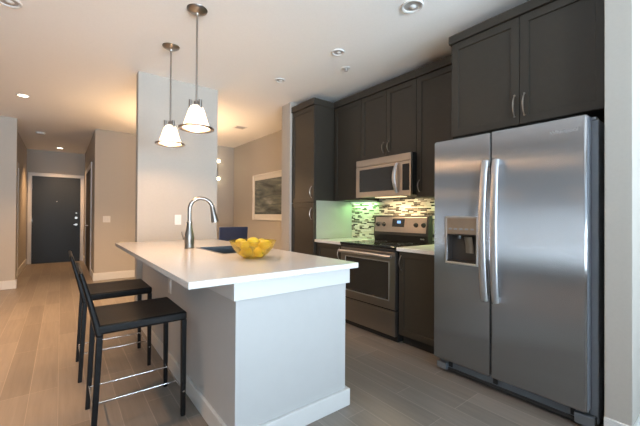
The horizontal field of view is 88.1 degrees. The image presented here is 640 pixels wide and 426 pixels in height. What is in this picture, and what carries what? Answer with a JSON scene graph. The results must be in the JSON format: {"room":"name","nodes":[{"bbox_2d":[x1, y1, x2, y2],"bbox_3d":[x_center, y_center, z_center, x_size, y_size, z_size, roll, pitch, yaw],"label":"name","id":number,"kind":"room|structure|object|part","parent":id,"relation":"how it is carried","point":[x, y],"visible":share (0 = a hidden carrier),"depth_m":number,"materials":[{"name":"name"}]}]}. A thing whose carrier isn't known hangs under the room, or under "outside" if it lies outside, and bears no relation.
{"room":"kitchen","nodes":[
{"label":"kitchen","id":0,"kind":"room"},
{"bbox_2d":[17,133,26,267],"bbox_3d":[-6.017,-0.155,6.543,0.120,2.730,3.120,1,0,-38],"label":"wall","id":1,"kind":"structure","parent":0,"point":[22,150],"depth_m":6.98,"materials":[{"name":"beige paint"}]},
{"bbox_2d":[16,162,18,277],"bbox_3d":[-5.396,0.139,5.859,0.020,2.140,0.960,1,0,-38],"label":"door","id":2,"kind":"structure","parent":1,"relation":"in","point":[17,162],"depth_m":6.17,"materials":[{"name":"beige paint"}]},
{"bbox_3d":[-5.396,0.139,5.859,0.020,2.140,0.960,1,0,-38],"label":"casing","id":3,"kind":"part","parent":2,"relation":"part of","materials":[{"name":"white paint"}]},
{"bbox_2d":[18,259,25,275],"bbox_3d":[-5.971,1.143,6.575,0.014,0.135,3.120,1,0,-38],"label":"baseboard","id":4,"kind":"structure","parent":1,"relation":"attached to","point":[23,264],"depth_m":6.88,"materials":[{"name":"white paint"}]},
{"bbox_2d":[26,149,84,263],"bbox_3d":[-6.514,-0.147,8.210,1.650,2.730,0.120,1,0,-38],"label":"wall","id":5,"kind":"structure","parent":0,"point":[38,161],"depth_m":8.12,"materials":[{"name":"beige paint"}]},
{"bbox_2d":[27,172,83,263],"bbox_3d":[-6.458,0.128,8.117,1.080,2.180,0.095,1,0,-38],"label":"door","id":6,"kind":"structure","parent":5,"relation":"in","point":[55,219],"depth_m":8.11,"materials":[{"name":"black paint"}]},
{"bbox_2d":[84,131,94,270],"bbox_3d":[-5.037,-0.144,7.303,0.120,2.730,3.130,1,0,-38],"label":"wall","id":7,"kind":"structure","parent":0,"point":[90,153],"depth_m":6.41,"materials":[{"name":"beige paint"}]},
{"bbox_2d":[83,255,92,279],"bbox_3d":[-5.060,1.153,7.206,0.014,0.135,3.250,1,0,-38],"label":"baseboard","id":8,"kind":"structure","parent":7,"relation":"attached to","point":[91,271],"depth_m":6.39,"materials":[{"name":"white paint"}]},
{"bbox_2d":[85,162,91,274],"bbox_3d":[-5.060,0.110,7.183,0.060,2.220,1.830,1,0,-38],"label":"door","id":9,"kind":"structure","parent":7,"relation":"in","point":[88,175],"depth_m":7.09,"materials":[{"name":"white paint"}]},
{"bbox_2d":[0,116,233,280],"bbox_3d":[-4.850,-0.156,5.392,7.200,2.730,0.130,1,0,-38],"label":"wall","id":10,"kind":"structure","parent":0,"point":[115,152],"depth_m":6.07,"materials":[{"name":"beige paint"}]},
{"bbox_2d":[0,279,16,289],"bbox_3d":[-6.296,1.126,4.256,3.544,0.135,0.134,1,0,-38],"label":"baseboard","id":11,"kind":"structure","parent":10,"relation":"attached to","point":[12,284],"depth_m":5.24,"materials":[{"name":"white paint"}]},
{"bbox_2d":[103,216,109,221],"bbox_3d":[-3.898,0.114,6.048,0.115,0.115,0.009,1,0,-38],"label":"light switch","id":12,"kind":"object","parent":10,"relation":"attached to","point":[105,218],"visible":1,"depth_m":6.04,"materials":[{"name":"white plastic"}]},
{"bbox_2d":[93,270,134,280],"bbox_3d":[-3.019,1.161,6.730,2.644,0.135,0.014,1,0,-38],"label":"baseboard","id":13,"kind":"structure","parent":10,"relation":"attached to","point":[130,273],"depth_m":6.10,"materials":[{"name":"white paint"}]},
{"bbox_2d":[217,159,219,180],"bbox_3d":[-2.246,-0.943,7.268,0.084,0.460,0.127,1,0,-38],"label":"wall sconce","id":14,"kind":"object","parent":10,"relation":"attached to","point":[218,160],"visible":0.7,"depth_m":7.26,"materials":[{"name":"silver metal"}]},
{"bbox_2d":[134,71,217,300],"bbox_3d":[-1.641,-0.147,3.838,0.868,2.730,0.120,1,0,-38],"label":"wall","id":15,"kind":"structure","parent":0,"point":[168,179],"depth_m":3.73,"materials":[{"name":"beige paint"}]},
{"bbox_2d":[175,215,180,224],"bbox_3d":[-1.619,0.077,3.774,0.070,0.115,0.008,1,0,-38],"label":"wall outlet","id":16,"kind":"object","parent":15,"relation":"attached to","point":[177,217],"visible":1,"depth_m":3.77,"materials":[{"name":"white plastic"}]},
{"bbox_2d":[184,223,193,248],"bbox_3d":[-1.145,0.197,2.900,0.084,0.225,0.084,1,0,-38],"label":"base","id":17,"kind":"object","parent":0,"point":[189,235],"depth_m":2.87,"materials":[{"name":"silver metal"}]},
{"bbox_2d":[0,0,528,153],"bbox_3d":[-2.192,-1.571,2.986,8.600,0.100,14.000,1,0,-38],"label":"ceiling","id":18,"kind":"structure","parent":0,"point":[78,63],"depth_m":3.12,"materials":[{"name":"paint"}]},
{"bbox_2d":[0,0,22,8],"bbox_3d":[-2.245,-1.520,2.381,0.160,0.012,0.160,1,0,-38],"label":"recessed light","id":19,"kind":"object","parent":18,"relation":"in","point":[15,4],"visible":1,"depth_m":2.41,"materials":[{"name":"white plastic"}]},
{"bbox_2d":[16,94,29,97],"bbox_3d":[-3.848,-1.517,4.287,0.140,0.010,0.140,1,0,-38],"label":"recessed light","id":20,"kind":"object","parent":18,"relation":"in","point":[19,95],"visible":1,"depth_m":4.28,"materials":[{"name":"white plastic"}]},
{"bbox_2d":[155,42,184,147],"bbox_3d":[-1.360,-1.068,3.014,0.252,0.897,0.252,1,0,-38],"label":"pendant light","id":21,"kind":"object","parent":18,"relation":"hanging from","point":[169,137],"visible":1,"depth_m":2.98,"materials":[{"name":"white glass"}]},
{"bbox_3d":[-1.362,-0.716,3.011,0.200,0.161,0.200,1,0,-38],"label":"lamp shade","id":22,"kind":"part","parent":21,"relation":"part of","materials":[{"name":"white glass"}]},
{"bbox_3d":[-1.360,-1.141,3.014,0.014,0.670,0.014,1,0,-38],"label":"rod","id":23,"kind":"part","parent":21,"relation":"part of","materials":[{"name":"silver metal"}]},
{"bbox_2d":[178,3,213,133],"bbox_3d":[-0.919,-1.069,2.467,0.252,0.897,0.252,1,0,-38],"label":"pendant light","id":24,"kind":"object","parent":18,"relation":"hanging from","point":[195,121],"visible":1,"depth_m":2.44,"materials":[{"name":"white glass"}]},
{"bbox_3d":[-0.921,-0.717,2.465,0.200,0.161,0.200,1,0,-38],"label":"lamp shade","id":25,"kind":"part","parent":24,"relation":"part of","materials":[{"name":"white glass"}]},
{"bbox_3d":[-0.918,-1.142,2.468,0.014,0.670,0.014,1,0,-38],"label":"rod","id":26,"kind":"part","parent":24,"relation":"part of","materials":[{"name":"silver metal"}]},
{"bbox_2d":[232,125,246,129],"bbox_3d":[-1.400,-1.494,5.789,0.200,0.008,0.180,1,0,-38],"label":"ceiling vent","id":27,"kind":"object","parent":18,"relation":"in","point":[236,126],"visible":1,"depth_m":5.78,"materials":[{"name":"white plastic"}]},
{"bbox_2d":[275,78,284,82],"bbox_3d":[-0.453,-1.500,3.748,0.120,0.012,0.120,1,0,-38],"label":"recessed light","id":28,"kind":"object","parent":18,"relation":"in","point":[279,80],"visible":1,"depth_m":3.74,"materials":[{"name":"white plastic"}]},
{"bbox_2d":[331,49,344,55],"bbox_3d":[0.169,-1.501,3.097,0.124,0.012,0.124,1,0,-38],"label":"recessed light","id":29,"kind":"object","parent":18,"relation":"in","point":[337,52],"visible":1,"depth_m":3.09,"materials":[{"name":"white plastic"}]},
{"bbox_2d":[342,66,349,71],"bbox_3d":[0.270,-1.487,3.432,0.088,0.033,0.088,1,0,-38],"label":"sprinkler","id":30,"kind":"object","parent":18,"relation":"attached to","point":[346,68],"visible":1,"depth_m":3.43,"materials":[{"name":"white plastic"}]},
{"bbox_2d":[401,0,423,13],"bbox_3d":[0.671,-1.502,2.412,0.160,0.012,0.160,1,0,-38],"label":"recessed light","id":31,"kind":"object","parent":18,"relation":"in","point":[409,6],"visible":1,"depth_m":2.41,"materials":[{"name":"white plastic"}]},
{"bbox_2d":[281,102,297,250],"bbox_3d":[-0.210,-0.133,4.755,0.675,2.730,0.220,1,0,-38],"label":"wall","id":32,"kind":"structure","parent":0,"point":[286,206],"depth_m":4.52,"materials":[{"name":"beige paint"}]},
{"bbox_2d":[233,130,365,249],"bbox_3d":[0.095,-0.130,4.994,0.100,2.730,6.830,1,0,-38],"label":"wall","id":33,"kind":"structure","parent":0,"point":[262,155],"depth_m":6.76,"materials":[{"name":"beige paint"}]},
{"bbox_2d":[252,170,281,220],"bbox_3d":[-0.983,-0.312,6.265,0.034,0.900,1.240,1,0,-38],"label":"framed art","id":34,"kind":"object","parent":33,"relation":"attached to","point":[266,187],"visible":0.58,"depth_m":6.27},
{"bbox_2d":[334,92,378,201],"bbox_3d":[0.444,-0.788,4.170,0.359,1.270,0.481,1,0,-38],"label":"upper cabinet","id":35,"kind":"object","parent":33,"relation":"attached to","point":[347,143],"visible":0.61,"depth_m":4.09,"materials":[{"name":"paint"}]},
{"bbox_3d":[0.353,-1.384,4.100,0.076,0.080,0.481,1,0,-38],"label":"crown moulding","id":36,"kind":"part","parent":35,"relation":"part of","materials":[{"name":"paint"}]},
{"bbox_3d":[0.340,-0.748,4.088,0.020,1.184,0.477,1,0,-38],"label":"door","id":37,"kind":"part","parent":35,"relation":"part of","materials":[{"name":"paint"}]},
{"bbox_2d":[350,201,375,202],"bbox_3d":[0.551,-0.141,4.253,0.045,0.021,0.420,1,0,-38],"label":"light","id":38,"kind":"object","parent":35,"relation":"attached to","point":[353,201],"visible":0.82,"depth_m":4.22,"materials":[{"name":"white plastic"}]},
{"bbox_2d":[360,69,416,160],"bbox_3d":[0.832,-1.014,3.677,0.359,0.820,0.770,1,0,-38],"label":"upper cabinet","id":39,"kind":"object","parent":33,"relation":"attached to","point":[388,108],"visible":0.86,"depth_m":3.54,"materials":[{"name":"paint"}]},
{"bbox_3d":[0.610,-0.974,3.747,0.020,0.734,0.381,1,0,-38],"label":"door","id":40,"kind":"part","parent":39,"relation":"part of","materials":[{"name":"paint"}]},
{"bbox_2d":[356,152,416,198],"bbox_3d":[0.785,-0.386,3.640,0.465,0.430,0.765,1,0,-38],"label":"microwave","id":41,"kind":"object","parent":39,"relation":"attached to","point":[393,176],"visible":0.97,"depth_m":3.47,"materials":[{"name":"silver metal"}]},
{"bbox_3d":[0.624,-0.348,3.599,0.030,0.344,0.630,1,0,-38],"label":"door","id":42,"kind":"part","parent":41,"relation":"part of","materials":[{"name":"silver metal"}]},
{"bbox_3d":[0.666,-0.560,3.548,0.030,0.075,0.763,1,0,-38],"label":"vent panel","id":43,"kind":"part","parent":41,"relation":"part of","materials":[{"name":"silver metal"}]},
{"bbox_3d":[0.758,-0.357,3.351,0.067,0.310,0.044,1,0,-38],"label":"door handle","id":44,"kind":"part","parent":41,"relation":"part of","materials":[{"name":"silver metal"}]},
{"bbox_3d":[0.740,-1.385,3.606,0.076,0.080,0.770,1,0,-38],"label":"crown moulding","id":45,"kind":"part","parent":39,"relation":"part of","materials":[{"name":"paint"}]},
{"bbox_3d":[0.847,-0.975,3.444,0.020,0.734,0.381,1,0,-38],"label":"door","id":46,"kind":"part","parent":39,"relation":"part of","materials":[{"name":"paint"}]},
{"bbox_2d":[352,197,434,243],"bbox_3d":[0.986,0.070,3.765,0.008,0.515,1.797,1,0,-38],"label":"backsplash","id":47,"kind":"structure","parent":33,"relation":"attached to","point":[363,214],"depth_m":4.03,"materials":[{"name":"tile"}]},
{"bbox_2d":[416,55,452,197],"bbox_3d":[1.222,-0.790,3.175,0.359,1.270,0.495,1,0,-38],"label":"upper cabinet","id":48,"kind":"object","parent":33,"relation":"attached to","point":[434,79],"visible":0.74,"depth_m":3.16,"materials":[{"name":"paint"}]},
{"bbox_3d":[1.131,-1.386,3.106,0.076,0.080,0.495,1,0,-38],"label":"crown moulding","id":49,"kind":"part","parent":48,"relation":"part of","materials":[{"name":"paint"}]},
{"bbox_2d":[449,0,603,138],"bbox_3d":[1.582,-1.003,2.464,0.687,0.810,0.979,1,0,-38],"label":"upper cabinet","id":50,"kind":"object","parent":33,"relation":"attached to","point":[533,61],"visible":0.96,"depth_m":2.21,"materials":[{"name":"paint"}]},
{"bbox_3d":[1.212,-0.972,2.457,0.020,0.738,0.495,1,0,-38],"label":"door","id":51,"kind":"part","parent":50,"relation":"part of","materials":[{"name":"paint"}]},
{"bbox_3d":[1.593,-1.375,2.473,0.665,0.065,0.979,1,0,-38],"label":"crown moulding","id":52,"kind":"part","parent":50,"relation":"part of","materials":[{"name":"paint"}]},
{"bbox_3d":[1.324,-0.733,2.264,0.038,0.157,0.012,1,0,-38],"label":"handle","id":53,"kind":"part","parent":50,"relation":"part of","materials":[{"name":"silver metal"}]},
{"bbox_3d":[1.362,-0.733,2.215,0.038,0.157,0.012,1,0,-38],"label":"handle","id":54,"kind":"part","parent":50,"relation":"part of","materials":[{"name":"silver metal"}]},
{"bbox_3d":[1.508,-0.973,2.078,0.020,0.738,0.458,1,0,-38],"label":"door","id":55,"kind":"part","parent":50,"relation":"part of","materials":[{"name":"paint"}]},
{"bbox_2d":[0,261,603,425],"bbox_3d":[-2.208,1.259,2.968,8.600,0.100,14.000,1,0,-38],"label":"floor","id":56,"kind":"structure","parent":0,"point":[390,383],"depth_m":2.40,"materials":[{"name":"brown wood"}]},
{"bbox_2d":[68,251,151,382],"bbox_3d":[-1.686,0.757,2.653,0.529,0.905,0.460,1,0,-38],"label":"counter stool","id":57,"kind":"object","parent":56,"relation":"on","point":[114,289],"visible":0.89,"depth_m":2.60,"materials":[{"name":"black leather"}]},
{"bbox_3d":[-1.851,0.475,2.525,0.108,0.345,0.460,1,0,-38],"label":"backrest","id":58,"kind":"part","parent":57,"relation":"part of","materials":[{"name":"black metal"}]},
{"bbox_3d":[-1.962,0.921,2.706,0.053,0.575,0.030,1,0,-38],"label":"leg","id":59,"kind":"part","parent":57,"relation":"part of","materials":[{"name":"black metal"}]},
{"bbox_3d":[-1.701,0.920,2.372,0.053,0.575,0.030,1,0,-38],"label":"leg","id":60,"kind":"part","parent":57,"relation":"part of","materials":[{"name":"black metal"}]},
{"bbox_3d":[-1.655,0.613,2.678,0.450,0.050,0.460,1,0,-38],"label":"seat","id":61,"kind":"part","parent":57,"relation":"part of","materials":[{"name":"black leather"}]},
{"bbox_3d":[-1.622,0.925,2.972,0.030,0.575,0.030,1,0,-38],"label":"leg","id":62,"kind":"part","parent":57,"relation":"part of","materials":[{"name":"black metal"}]},
{"bbox_3d":[-1.361,0.924,2.638,0.030,0.575,0.030,1,0,-38],"label":"leg","id":63,"kind":"part","parent":57,"relation":"part of","materials":[{"name":"black metal"}]},
{"bbox_2d":[76,263,186,425],"bbox_3d":[-1.145,0.756,1.998,0.529,0.905,0.460,1,0,-38],"label":"counter stool","id":64,"kind":"object","parent":56,"relation":"on","point":[106,319],"visible":1,"depth_m":1.97,"materials":[{"name":"black leather"}]},
{"bbox_3d":[-1.309,0.474,1.870,0.108,0.345,0.460,1,0,-38],"label":"backrest","id":65,"kind":"part","parent":64,"relation":"part of","materials":[{"name":"black leather"}]},
{"bbox_3d":[-1.421,0.920,2.051,0.053,0.575,0.030,1,0,-38],"label":"leg","id":66,"kind":"part","parent":64,"relation":"part of","materials":[{"name":"black metal"}]},
{"bbox_3d":[-1.159,0.919,1.717,0.053,0.575,0.030,1,0,-38],"label":"leg","id":67,"kind":"part","parent":64,"relation":"part of","materials":[{"name":"black metal"}]},
{"bbox_3d":[-1.113,0.612,2.023,0.450,0.050,0.460,1,0,-38],"label":"seat","id":68,"kind":"part","parent":64,"relation":"part of","materials":[{"name":"black leather"}]},
{"bbox_3d":[-1.081,0.923,2.317,0.030,0.575,0.030,1,0,-38],"label":"leg","id":69,"kind":"part","parent":64,"relation":"part of","materials":[{"name":"black metal"}]},
{"bbox_3d":[-0.819,0.923,1.983,0.030,0.575,0.030,1,0,-38],"label":"leg","id":70,"kind":"part","parent":64,"relation":"part of","materials":[{"name":"black metal"}]},
{"bbox_2d":[219,227,247,241],"bbox_3d":[-1.619,0.737,5.984,0.490,0.990,0.548,1,0,-27],"label":"dining chair","id":71,"kind":"object","parent":56,"relation":"on","point":[231,234],"visible":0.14,"depth_m":5.75,"materials":[{"name":"blue fabric"}]},
{"bbox_2d":[141,262,349,425],"bbox_3d":[-0.864,0.779,2.819,0.785,0.872,2.432,1,0,-38],"label":"kitchen island","id":72,"kind":"object","parent":56,"relation":"on","point":[269,352],"visible":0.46,"depth_m":1.88,"materials":[{"name":"paint"}]},
{"bbox_2d":[168,278,170,293],"bbox_3d":[-1.200,0.582,2.640,0.008,0.115,0.070,1,0,-38],"label":"wall outlet","id":73,"kind":"object","parent":72,"relation":"attached to","point":[169,279],"visible":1,"depth_m":2.63,"materials":[{"name":"white plastic"}]},
{"bbox_2d":[115,239,357,289],"bbox_3d":[-0.930,0.326,2.739,1.035,0.032,2.483,1,0,-38],"label":"island countertop","id":74,"kind":"structure","parent":72,"relation":"on","point":[195,268],"depth_m":2.03,"materials":[{"name":"white stone"}]},
{"bbox_2d":[181,197,218,248],"bbox_3d":[-1.064,0.082,2.947,0.325,0.456,0.084,1,0,-30],"label":"kitchen faucet","id":75,"kind":"object","parent":74,"relation":"on","point":[188,239],"visible":0.99,"depth_m":2.89,"materials":[{"name":"silver metal"}]},
{"bbox_3d":[-1.062,-0.025,2.953,0.227,0.241,0.033,1,0,-32],"label":"spout","id":76,"kind":"part","parent":75,"relation":"part of","materials":[{"name":"silver metal"}]},
{"bbox_2d":[196,245,272,253],"bbox_3d":[-0.750,0.418,2.853,0.428,0.218,0.608,1,0,-38],"label":"sink","id":77,"kind":"object","parent":74,"relation":"in","point":[218,249],"visible":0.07,"depth_m":3.08,"materials":[{"name":"grey metal"}]},
{"bbox_3d":[-0.460,0.248,2.274,0.319,0.122,0.319,1,0,-38],"label":"glass bowl","id":78,"kind":"object","parent":74,"relation":"on","visible":0},
{"bbox_2d":[235,238,245,246],"bbox_3d":[-0.551,0.209,2.307,0.076,0.063,0.073,1,0,-33],"label":"lemon","id":79,"kind":"object","parent":78,"relation":"in","point":[238,241],"visible":0.61,"depth_m":2.28,"materials":[{"name":"yellow food"}]},
{"bbox_2d":[239,241,249,249],"bbox_3d":[-0.498,0.214,2.182,0.073,0.062,0.076,1,0,-32],"label":"lemon","id":80,"kind":"object","parent":78,"relation":"in","point":[244,245],"visible":1,"depth_m":2.15,"materials":[{"name":"yellow food"}]},
{"bbox_2d":[239,248,252,256],"bbox_3d":[-0.498,0.266,2.228,0.076,0.063,0.073,0,0,9],"label":"lemon","id":81,"kind":"object","parent":78,"relation":"in","point":[244,253],"visible":0.9,"depth_m":2.20,"materials":[{"name":"yellow food"}]},
{"bbox_2d":[247,237,259,245],"bbox_3d":[-0.460,0.197,2.274,0.074,0.063,0.075,0,0,29],"label":"lemon","id":82,"kind":"object","parent":78,"relation":"in","point":[253,241],"visible":0.83,"depth_m":2.25,"materials":[{"name":"yellow food"}]},
{"bbox_2d":[254,248,263,256],"bbox_3d":[-0.412,0.266,2.232,0.075,0.063,0.074,0,0,2],"label":"lemon","id":83,"kind":"object","parent":78,"relation":"in","point":[258,252],"visible":1,"depth_m":2.21,"materials":[{"name":"yellow food"}]},
{"bbox_2d":[258,240,271,248],"bbox_3d":[-0.372,0.212,2.244,0.076,0.063,0.073,1,0,-36],"label":"lemon","id":84,"kind":"object","parent":78,"relation":"in","point":[264,244],"visible":1,"depth_m":2.22,"materials":[{"name":"yellow food"}]},
{"bbox_3d":[-0.866,1.163,2.816,0.785,0.105,2.432,1,0,-38],"label":"baseboard","id":85,"kind":"part","parent":72,"relation":"part of","materials":[{"name":"white paint"}]},
{"bbox_2d":[291,97,348,255],"bbox_3d":[0.012,-0.096,4.463,0.682,2.655,0.511,1,0,-38],"label":"pantry cabinet","id":86,"kind":"object","parent":56,"relation":"on","point":[313,120],"visible":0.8,"depth_m":4.22,"materials":[{"name":"paint"}]},
{"bbox_3d":[-0.226,0.498,4.284,0.020,1.251,0.497,1,0,-38],"label":"door","id":87,"kind":"part","parent":86,"relation":"part of","materials":[{"name":"paint"}]},
{"bbox_3d":[-0.219,-0.738,4.292,0.020,1.209,0.497,1,0,-38],"label":"door","id":88,"kind":"part","parent":86,"relation":"part of","materials":[{"name":"paint"}]},
{"bbox_3d":[0.029,-1.383,4.478,0.660,0.080,0.511,1,0,-38],"label":"crown moulding","id":89,"kind":"part","parent":86,"relation":"part of","materials":[{"name":"paint"}]},
{"bbox_2d":[316,200,351,238],"bbox_3d":[0.190,0.086,4.288,0.600,0.478,0.007,1,0,-38],"label":"backsplash","id":90,"kind":"structure","parent":86,"relation":"attached to","point":[333,218],"depth_m":4.27,"materials":[{"name":"green paint"}]},
{"bbox_2d":[317,242,341,259],"bbox_3d":[0.319,0.795,4.079,0.638,0.872,0.465,1,0,-38],"label":"base cabinet","id":91,"kind":"object","parent":56,"relation":"on","point":[328,250],"visible":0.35,"depth_m":3.91,"materials":[{"name":"paint"}]},
{"bbox_2d":[315,237,374,244],"bbox_3d":[0.327,0.342,4.085,0.630,0.032,0.478,1,0,-38],"label":"countertop","id":92,"kind":"structure","parent":91,"relation":"on","point":[331,240],"depth_m":4.04,"materials":[{"name":"white stone"}]},
{"bbox_2d":[338,215,432,342],"bbox_3d":[0.685,0.627,3.560,0.684,1.205,0.770,1,0,-38],"label":"range","id":93,"kind":"object","parent":56,"relation":"on","point":[372,292],"visible":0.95,"depth_m":3.40,"materials":[{"name":"silver metal"}]},
{"bbox_3d":[0.443,0.410,3.371,0.067,0.038,0.731,1,0,-38],"label":"oven handle","id":94,"kind":"part","parent":93,"relation":"part of","materials":[{"name":"silver metal"}]},
{"bbox_3d":[0.467,0.649,3.389,0.006,0.377,0.622,1,0,-38],"label":"window trim","id":95,"kind":"part","parent":93,"relation":"part of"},
{"bbox_3d":[0.482,0.644,3.401,0.040,0.537,0.764,1,0,-38],"label":"oven door","id":96,"kind":"part","parent":93,"relation":"part of","materials":[{"name":"silver metal"}]},
{"bbox_3d":[0.482,0.357,3.401,0.044,0.029,0.764,1,0,-38],"label":"rail","id":97,"kind":"part","parent":93,"relation":"part of","materials":[{"name":"silver metal"}]},
{"bbox_3d":[0.479,1.046,3.398,0.040,0.233,0.764,1,0,-38],"label":"storage drawer","id":98,"kind":"part","parent":93,"relation":"part of","materials":[{"name":"silver metal"}]},
{"bbox_2d":[340,240,431,248],"bbox_3d":[0.707,0.333,3.578,0.632,0.022,0.770,1,0,-38],"label":"cooktop","id":99,"kind":"object","parent":93,"relation":"in","point":[363,244],"depth_m":3.48,"materials":[{"name":"black glass"}]},
{"bbox_3d":[0.882,0.112,3.730,0.014,0.090,0.170,1,0,-38],"label":"display panel","id":100,"kind":"part","parent":93,"relation":"part of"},
{"bbox_3d":[0.889,0.132,3.721,0.027,0.170,0.710,1,0,-38],"label":"control panel","id":101,"kind":"part","parent":93,"relation":"part of","materials":[{"name":"silver metal"}]},
{"bbox_2d":[398,251,433,353],"bbox_3d":[1.095,0.793,3.086,0.638,0.872,0.455,1,0,-38],"label":"base cabinet","id":102,"kind":"object","parent":56,"relation":"on","point":[416,270],"visible":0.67,"depth_m":2.95,"materials":[{"name":"paint"}]},
{"bbox_2d":[396,244,433,254],"bbox_3d":[1.110,0.340,3.084,0.630,0.032,0.492,1,0,-38],"label":"countertop","id":103,"kind":"structure","parent":102,"relation":"on","point":[422,249],"depth_m":3.00,"materials":[{"name":"white stone"}]},
{"bbox_2d":[434,114,603,425],"bbox_3d":[1.471,0.328,2.417,0.838,1.760,0.992,1,0,-38],"label":"refrigerator","id":104,"kind":"object","parent":56,"relation":"on","point":[519,224],"visible":1,"depth_m":2.08,"materials":[{"name":"metal"}]},
{"bbox_3d":[1.033,0.097,2.420,0.008,0.118,0.224,1,0,-38],"label":"dispenser panel","id":105,"kind":"part","parent":104,"relation":"part of","materials":[{"name":"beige metal"}]},
{"bbox_3d":[1.031,0.202,2.418,0.008,0.352,0.248,1,0,-38],"label":"dispenser frame","id":106,"kind":"part","parent":104,"relation":"part of","materials":[{"name":"silver metal"}]},
{"bbox_3d":[1.056,0.283,2.449,0.075,1.673,0.426,1,0,-38],"label":"freezer door","id":107,"kind":"part","parent":104,"relation":"part of","materials":[{"name":"metal"}]},
{"bbox_3d":[1.115,0.121,2.256,0.074,0.965,0.049,1,0,-38],"label":"door handle","id":108,"kind":"part","parent":104,"relation":"part of","materials":[{"name":"silver metal"}]},
{"bbox_3d":[1.161,0.121,2.197,0.074,0.965,0.049,1,0,-38],"label":"door handle","id":109,"kind":"part","parent":104,"relation":"part of","materials":[{"name":"silver metal"}]},
{"bbox_3d":[1.353,0.282,2.069,0.075,1.673,0.522,1,0,-38],"label":"fresh food door","id":110,"kind":"part","parent":104,"relation":"part of","materials":[{"name":"metal"}]},
{"bbox_2d":[604,0,639,425],"bbox_3d":[2.351,-0.134,2.352,2.000,2.730,0.112,1,0,-38],"label":"wall","id":111,"kind":"structure","parent":0,"point":[621,17],"depth_m":1.74,"materials":[{"name":"beige paint"}]},
{"bbox_2d":[604,414,639,425],"bbox_3d":[2.343,1.163,2.334,2.014,0.135,0.126,1,0,-38],"label":"baseboard","id":112,"kind":"structure","parent":111,"relation":"attached to","point":[607,421],"depth_m":1.74,"materials":[{"name":"white paint"}]}
]}

